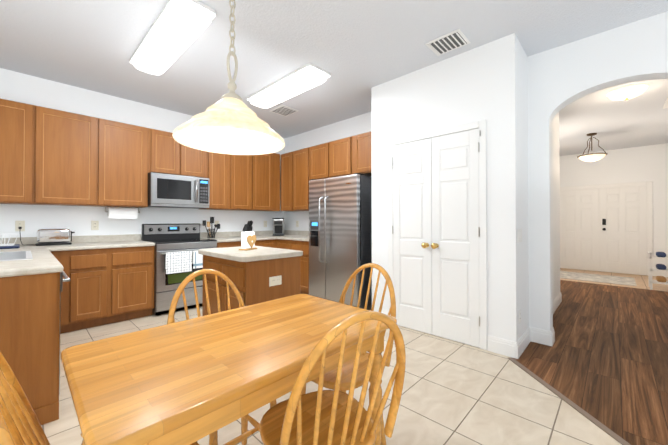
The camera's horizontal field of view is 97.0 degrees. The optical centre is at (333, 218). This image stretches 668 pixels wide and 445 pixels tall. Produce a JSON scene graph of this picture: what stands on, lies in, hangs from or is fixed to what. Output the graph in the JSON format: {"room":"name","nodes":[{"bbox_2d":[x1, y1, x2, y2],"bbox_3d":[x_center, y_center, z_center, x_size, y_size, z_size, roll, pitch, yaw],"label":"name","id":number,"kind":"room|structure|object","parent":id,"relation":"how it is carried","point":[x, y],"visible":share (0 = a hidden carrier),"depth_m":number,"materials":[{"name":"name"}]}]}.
{"room":"kitchen","nodes":[
{"label":"kitchen","id":0,"kind":"room"},
{"bbox_2d":[0,68,279,239],"bbox_3d":[-3.529,-0.198,3.232,0.150,2.790,7.200,0,-1,44],"label":"wall","id":1,"kind":"structure","parent":0,"point":[14,86],"depth_m":3.70,"materials":[{"name":"white paint"}]},
{"bbox_2d":[15,221,24,230],"bbox_3d":[-3.422,0.082,3.224,0.010,0.116,0.072,0,-1,44],"label":"outlet","id":2,"kind":"object","parent":1,"relation":"attached to","point":[18,224],"depth_m":3.22,"materials":[{"name":"beige plastic"}]},
{"bbox_2d":[0,99,43,204],"bbox_3d":[-3.411,-0.670,3.010,0.327,1.030,0.628,0,-1,44],"label":"upper cabinet","id":3,"kind":"object","parent":1,"relation":"attached to","point":[21,124],"depth_m":3.02,"materials":[{"name":"brown wood"}]},
{"bbox_2d":[44,107,107,206],"bbox_3d":[-3.061,-0.666,3.377,0.327,1.030,0.654,0,-1,44],"label":"upper cabinet","id":4,"kind":"object","parent":1,"relation":"attached to","point":[49,156],"depth_m":3.32,"materials":[{"name":"brown wood"}]},
{"bbox_2d":[91,221,98,229],"bbox_3d":[-2.981,0.086,3.688,0.010,0.116,0.072,0,-1,44],"label":"outlet","id":5,"kind":"object","parent":1,"relation":"attached to","point":[94,225],"depth_m":3.69,"materials":[{"name":"beige plastic"}]},
{"bbox_2d":[108,120,151,206],"bbox_3d":[-2.726,-0.663,3.730,0.327,1.030,0.588,0,-1,44],"label":"upper cabinet","id":6,"kind":"object","parent":1,"relation":"attached to","point":[129,146],"depth_m":3.68,"materials":[{"name":"brown wood"}]},
{"bbox_2d":[104,206,139,218],"bbox_3d":[-2.711,-0.072,3.791,0.126,0.149,0.384,0,-1,44],"label":"paper towel holder","id":7,"kind":"object","parent":6,"relation":"attached to","point":[122,212],"visible":1,"depth_m":3.75,"materials":[{"name":"white paper"}]},
{"bbox_2d":[148,129,187,175],"bbox_3d":[-2.366,-0.885,4.109,0.327,0.580,0.450,0,-1,44],"label":"upper cabinet","id":8,"kind":"object","parent":1,"relation":"attached to","point":[169,156],"depth_m":4.00,"materials":[{"name":"brown wood"}]},
{"bbox_2d":[148,172,209,208],"bbox_3d":[-2.209,-0.373,4.172,0.461,0.433,0.756,0,-1,44],"label":"microwave","id":9,"kind":"object","parent":8,"relation":"attached to","point":[172,191],"visible":1,"depth_m":4.01,"materials":[{"name":"silver metal"}]},
{"bbox_2d":[188,147,207,177],"bbox_3d":[-2.148,-0.883,4.339,0.327,0.580,0.449,0,-1,44],"label":"upper cabinet","id":10,"kind":"object","parent":1,"relation":"attached to","point":[197,159],"depth_m":4.29,"materials":[{"name":"brown wood"}]},
{"bbox_2d":[200,152,231,209],"bbox_3d":[-1.874,-0.655,4.625,0.327,1.030,0.345,0,-1,44],"label":"upper cabinet","id":11,"kind":"object","parent":1,"relation":"attached to","point":[219,165],"depth_m":4.54,"materials":[{"name":"brown wood"}]},
{"bbox_2d":[232,155,247,210],"bbox_3d":[-1.595,-0.653,4.919,0.327,1.030,0.466,0,-1,44],"label":"upper cabinet","id":12,"kind":"object","parent":1,"relation":"attached to","point":[239,162],"depth_m":4.78,"materials":[{"name":"brown wood"}]},
{"bbox_2d":[248,153,283,210],"bbox_3d":[-1.280,-0.650,5.213,0.377,1.030,0.675,0,-1,44],"label":"upper cabinet","id":13,"kind":"object","parent":1,"relation":"attached to","point":[264,169],"depth_m":5.12,"materials":[{"name":"brown wood"}]},
{"bbox_2d":[41,306,621,444],"bbox_3d":[-0.822,1.199,0.638,7.630,0.050,7.550,0,-1,44],"label":"floor","id":14,"kind":"structure","parent":0,"point":[455,393],"depth_m":1.90,"materials":[{"name":"beige tile"}]},
{"bbox_2d":[0,237,71,424],"bbox_3d":[-2.674,0.694,2.325,2.326,0.990,0.690,0,-1,44],"label":"base cabinet","id":15,"kind":"object","parent":14,"relation":"on","point":[49,294],"depth_m":1.70,"materials":[{"name":"brown wood"}]},
{"bbox_2d":[0,233,19,248],"bbox_3d":[-3.332,0.221,2.833,0.380,0.133,0.440,0,-1,44],"label":"dish rack","id":16,"kind":"object","parent":15,"relation":"on","point":[8,246],"visible":1,"depth_m":2.85,"materials":[{"name":"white plastic"}]},
{"bbox_2d":[18,227,74,245],"bbox_3d":[-3.169,0.191,3.271,0.288,0.202,0.442,0,-1,44],"label":"toaster","id":17,"kind":"object","parent":15,"relation":"on","point":[45,237],"visible":1,"depth_m":3.21,"materials":[{"name":"silver metal"}]},
{"bbox_2d":[72,262,75,293],"bbox_3d":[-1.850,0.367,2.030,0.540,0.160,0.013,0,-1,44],"label":"base cabinet","id":18,"kind":"object","parent":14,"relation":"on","point":[73,263],"depth_m":3.08,"materials":[{"name":"brown wood"}]},
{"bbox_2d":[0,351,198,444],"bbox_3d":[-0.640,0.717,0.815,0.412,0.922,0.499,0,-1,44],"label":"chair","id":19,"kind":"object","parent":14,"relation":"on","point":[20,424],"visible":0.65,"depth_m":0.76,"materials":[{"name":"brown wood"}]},
{"bbox_2d":[68,234,154,330],"bbox_3d":[-2.730,0.705,3.492,0.634,0.990,0.924,0,-1,44],"label":"base cabinet","id":20,"kind":"object","parent":14,"relation":"on","point":[115,273],"depth_m":3.34,"materials":[{"name":"brown wood"}]},
{"bbox_2d":[141,224,216,314],"bbox_3d":[-2.110,0.640,4.069,0.726,1.130,0.764,0,-1,44],"label":"stove","id":21,"kind":"object","parent":14,"relation":"on","point":[178,259],"visible":0.65,"depth_m":3.81,"materials":[{"name":"silver metal"}]},
{"bbox_2d":[167,269,276,444],"bbox_3d":[-0.500,0.722,1.364,0.499,0.922,0.412,0,-1,44],"label":"chair","id":22,"kind":"object","parent":14,"relation":"on","point":[241,438],"visible":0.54,"depth_m":1.46,"materials":[{"name":"brown wood"}]},
{"bbox_2d":[61,294,396,444],"bbox_3d":[-0.317,0.809,1.154,0.664,0.740,1.070,0,-1,44],"label":"dining table","id":23,"kind":"object","parent":14,"relation":"on","point":[188,381],"visible":0.79,"depth_m":0.89,"materials":[{"name":"brown wood"}]},
{"bbox_2d":[200,230,275,247],"bbox_3d":[-1.310,0.718,4.977,0.644,0.990,1.655,0,-1,44],"label":"base cabinet","id":24,"kind":"object","parent":14,"relation":"on","point":[263,238],"depth_m":4.74,"materials":[{"name":"brown wood"}]},
{"bbox_2d":[203,217,219,237],"bbox_3d":[-1.898,0.140,4.574,0.112,0.327,0.268,0,-1,44],"label":"utensil crock","id":25,"kind":"object","parent":24,"relation":"on","point":[210,232],"visible":1,"depth_m":4.56,"materials":[{"name":"black"}]},
{"bbox_2d":[243,220,252,231],"bbox_3d":[-1.461,0.170,5.043,0.206,0.274,0.100,0,-1,44],"label":"knife block","id":26,"kind":"object","parent":24,"relation":"on","point":[248,227],"visible":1,"depth_m":5.01,"materials":[{"name":"black plastic"}]},
{"bbox_2d":[272,218,283,235],"bbox_3d":[-1.010,0.151,5.374,0.200,0.318,0.270,0,-1,-8],"label":"coffee maker","id":27,"kind":"object","parent":24,"relation":"on","point":[278,226],"visible":1,"depth_m":5.27,"materials":[{"name":"black plastic"}]},
{"bbox_2d":[198,246,302,315],"bbox_3d":[-0.767,0.740,2.673,0.860,0.905,0.600,0,-1,44],"label":"kitchen island","id":28,"kind":"object","parent":14,"relation":"on","point":[259,274],"visible":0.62,"depth_m":2.43,"materials":[{"name":"brown wood"}]},
{"bbox_2d":[239,231,256,250],"bbox_3d":[-0.789,0.204,2.720,0.084,0.165,0.170,0,-1,20],"label":"napkin holder","id":29,"kind":"object","parent":28,"relation":"on","point":[248,239],"visible":1,"depth_m":2.67,"materials":[{"name":"brown wood"}]},
{"bbox_2d":[276,230,308,294],"bbox_3d":[-0.431,0.719,4.839,0.819,0.987,0.645,0,-1,44],"label":"base cabinet","id":30,"kind":"object","parent":14,"relation":"on","point":[292,240],"depth_m":4.53,"materials":[{"name":"brown wood"}]},
{"bbox_2d":[260,311,405,444],"bbox_3d":[-0.031,0.718,1.008,0.517,0.922,0.467,0,-1,44],"label":"chair","id":31,"kind":"object","parent":14,"relation":"on","point":[321,416],"visible":1,"depth_m":0.92,"materials":[{"name":"brown wood"}]},
{"bbox_2d":[309,173,371,309],"bbox_3d":[0.168,0.319,4.189,0.910,1.773,0.746,0,-1,44],"label":"fridge","id":32,"kind":"object","parent":14,"relation":"on","point":[340,230],"visible":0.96,"depth_m":3.87,"materials":[{"name":"silver metal"}]},
{"bbox_2d":[301,263,395,444],"bbox_3d":[0.067,0.723,1.569,0.412,0.922,0.499,0,-1,44],"label":"chair","id":33,"kind":"object","parent":14,"relation":"on","point":[329,380],"visible":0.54,"depth_m":1.54,"materials":[{"name":"brown wood"}]},
{"bbox_2d":[508,358,630,444],"bbox_3d":[1.562,1.167,0.061,0.044,0.010,4.920,0,-1,-1],"label":"threshold strip","id":34,"kind":"object","parent":14,"relation":"on","point":[611,433],"depth_m":1.85,"materials":[{"name":"brown"}]},
{"bbox_2d":[0,0,667,155],"bbox_3d":[1.142,-1.657,2.728,7.630,0.120,13.250,0,-1,44],"label":"ceiling","id":35,"kind":"structure","parent":0,"point":[357,50],"depth_m":2.76,"materials":[{"name":"white paint"}]},
{"bbox_2d":[130,0,215,74],"bbox_3d":[-1.483,-1.554,2.630,1.326,0.087,0.296,0,-1,44],"label":"ceiling light","id":36,"kind":"object","parent":35,"relation":"attached to","point":[176,29],"visible":1,"depth_m":2.44,"materials":[{"name":"white plastic"}]},
{"bbox_2d":[172,0,284,154],"bbox_3d":[-0.404,-0.953,1.177,0.416,1.314,0.416,0,-1,44],"label":"pendant lamp","id":37,"kind":"object","parent":35,"relation":"hanging from","point":[231,123],"visible":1,"depth_m":1.17,"materials":[{"name":"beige glass"}]},
{"bbox_2d":[270,105,298,116],"bbox_3d":[-0.730,-1.574,4.336,0.330,0.017,0.300,0,-1,44],"label":"ceiling vent","id":38,"kind":"object","parent":35,"relation":"in","point":[283,110],"depth_m":4.31,"materials":[{"name":"white metal"}]},
{"bbox_2d":[247,63,329,107],"bbox_3d":[-0.591,-1.545,3.568,1.256,0.087,0.316,0,-1,44],"label":"ceiling light","id":39,"kind":"object","parent":35,"relation":"attached to","point":[308,76],"visible":1,"depth_m":3.40,"materials":[{"name":"white plastic"}]},
{"bbox_2d":[425,29,470,55],"bbox_3d":[1.033,-1.588,2.686,0.310,0.017,0.270,0,-1,44],"label":"ceiling vent","id":40,"kind":"object","parent":35,"relation":"in","point":[450,41],"depth_m":2.66,"materials":[{"name":"white metal"}]},
{"bbox_2d":[577,133,607,161],"bbox_3d":[4.792,-1.317,5.498,0.427,0.510,0.427,0,-1,-1],"label":"hall ceiling light","id":41,"kind":"object","parent":35,"relation":"hanging from","point":[590,157],"depth_m":5.43,"materials":[{"name":"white glass"}]},
{"bbox_2d":[606,84,648,99],"bbox_3d":[3.649,-1.531,3.688,0.378,0.115,0.378,0,-1,-1],"label":"hall ceiling light","id":42,"kind":"object","parent":35,"relation":"hanging from","point":[627,92],"depth_m":3.60,"materials":[{"name":"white glass"}]},
{"bbox_2d":[663,98,667,108],"bbox_3d":[4.604,-1.579,4.024,0.140,0.010,0.500,0,-1,44],"label":"ceiling light","id":43,"kind":"object","parent":35,"relation":"in","point":[666,102],"depth_m":4.09,"materials":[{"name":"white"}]},
{"bbox_2d":[368,33,531,341],"bbox_3d":[1.182,-0.198,3.243,1.520,2.790,0.510,0,-1,44],"label":"wall","id":44,"kind":"structure","parent":0,"point":[511,93],"depth_m":2.75,"materials":[{"name":"white paint"}]},
{"bbox_2d":[388,120,486,349],"bbox_3d":[0.981,0.149,3.014,1.044,2.092,0.094,0,-1,44],"label":"pantry doors","id":45,"kind":"structure","parent":44,"relation":"in","point":[437,229],"depth_m":2.97,"materials":[{"name":"white wood"}]},
{"bbox_2d":[517,229,521,242],"bbox_3d":[1.644,0.152,2.614,0.009,0.120,0.168,0,-1,44],"label":"light switch","id":46,"kind":"object","parent":44,"relation":"attached to","point":[519,231],"depth_m":2.59,"materials":[{"name":"beige plastic"}]},
{"bbox_2d":[518,309,520,323],"bbox_3d":[1.637,0.862,2.601,0.010,0.116,0.072,0,-1,44],"label":"outlet","id":47,"kind":"object","parent":44,"relation":"attached to","point":[519,311],"depth_m":2.58,"materials":[{"name":"beige plastic"}]},
{"bbox_2d":[514,327,531,358],"bbox_3d":[1.732,1.125,2.697,0.015,0.135,0.525,0,-1,44],"label":"baseboard","id":48,"kind":"structure","parent":44,"relation":"attached to","point":[519,346],"depth_m":2.64,"materials":[{"name":"white"}]},
{"bbox_2d":[280,11,667,330],"bbox_3d":[1.690,-0.197,3.291,7.630,2.790,0.260,0,-1,44],"label":"wall","id":49,"kind":"structure","parent":0,"point":[635,51],"depth_m":2.85,"materials":[{"name":"white paint"}]},
{"bbox_2d":[284,153,287,210],"bbox_3d":[-0.712,-0.649,5.337,0.410,1.030,0.328,0,-1,44],"label":"upper cabinet","id":50,"kind":"object","parent":49,"relation":"attached to","point":[286,154],"depth_m":5.25,"materials":[{"name":"brown wood"}]},
{"bbox_2d":[288,147,311,210],"bbox_3d":[-0.456,-0.651,5.093,0.568,1.030,0.328,0,-1,44],"label":"upper cabinet","id":51,"kind":"object","parent":49,"relation":"attached to","point":[299,161],"depth_m":5.00,"materials":[{"name":"brown wood"}]},
{"bbox_2d":[312,143,327,179],"bbox_3d":[-0.128,-0.891,4.784,0.465,0.555,0.328,0,-1,44],"label":"upper cabinet","id":52,"kind":"object","parent":49,"relation":"attached to","point":[319,152],"depth_m":4.65,"materials":[{"name":"brown wood"}]},
{"bbox_2d":[328,136,351,177],"bbox_3d":[0.205,-0.894,4.467,0.455,0.555,0.328,0,-1,44],"label":"upper cabinet","id":53,"kind":"object","parent":49,"relation":"attached to","point":[339,151],"depth_m":4.36,"materials":[{"name":"brown wood"}]},
{"bbox_2d":[352,131,371,176],"bbox_3d":[0.558,-0.897,4.131,0.520,0.555,0.328,0,-1,44],"label":"upper cabinet","id":54,"kind":"object","parent":49,"relation":"attached to","point":[361,143],"depth_m":4.08,"materials":[{"name":"brown wood"}]},
{"bbox_2d":[534,292,561,338],"bbox_3d":[2.677,1.133,3.646,0.014,0.135,1.850,0,-1,44],"label":"baseboard","id":55,"kind":"structure","parent":49,"relation":"attached to","point":[556,302],"depth_m":3.80,"materials":[{"name":"white"}]},
{"bbox_2d":[560,181,652,275],"bbox_3d":[6.133,0.222,6.835,1.690,2.015,0.093,0,-1,44],"label":"front door","id":56,"kind":"structure","parent":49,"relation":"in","point":[606,227],"depth_m":6.76,"materials":[{"name":"white wood"}]},
{"bbox_2d":[514,281,667,444],"bbox_3d":[3.053,1.210,1.679,3.450,0.047,8.100,0,-1,44],"label":"floor","id":57,"kind":"structure","parent":0,"point":[603,359],"depth_m":2.54,"materials":[{"name":"brown wood"}]},
{"bbox_2d":[560,268,667,291],"bbox_3d":[4.223,1.250,6.224,4.480,0.048,3.900,0,-1,44],"label":"floor","id":58,"kind":"structure","parent":0,"point":[641,281],"depth_m":5.82,"materials":[{"name":"tile"}]},
{"bbox_2d":[560,271,636,285],"bbox_3d":[5.329,1.219,6.104,1.250,0.008,1.050,0,-1,44],"label":"rug","id":59,"kind":"object","parent":58,"relation":"on","point":[629,281],"visible":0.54,"depth_m":5.97,"materials":[{"name":"white fabric"}]},
{"bbox_2d":[648,252,667,289],"bbox_3d":[5.652,0.895,5.020,0.415,0.636,0.320,0,-1,44],"label":"shoe rack","id":60,"kind":"object","parent":58,"relation":"on","point":[661,268],"visible":1,"depth_m":5.02,"materials":[{"name":"white wood"}]}
]}

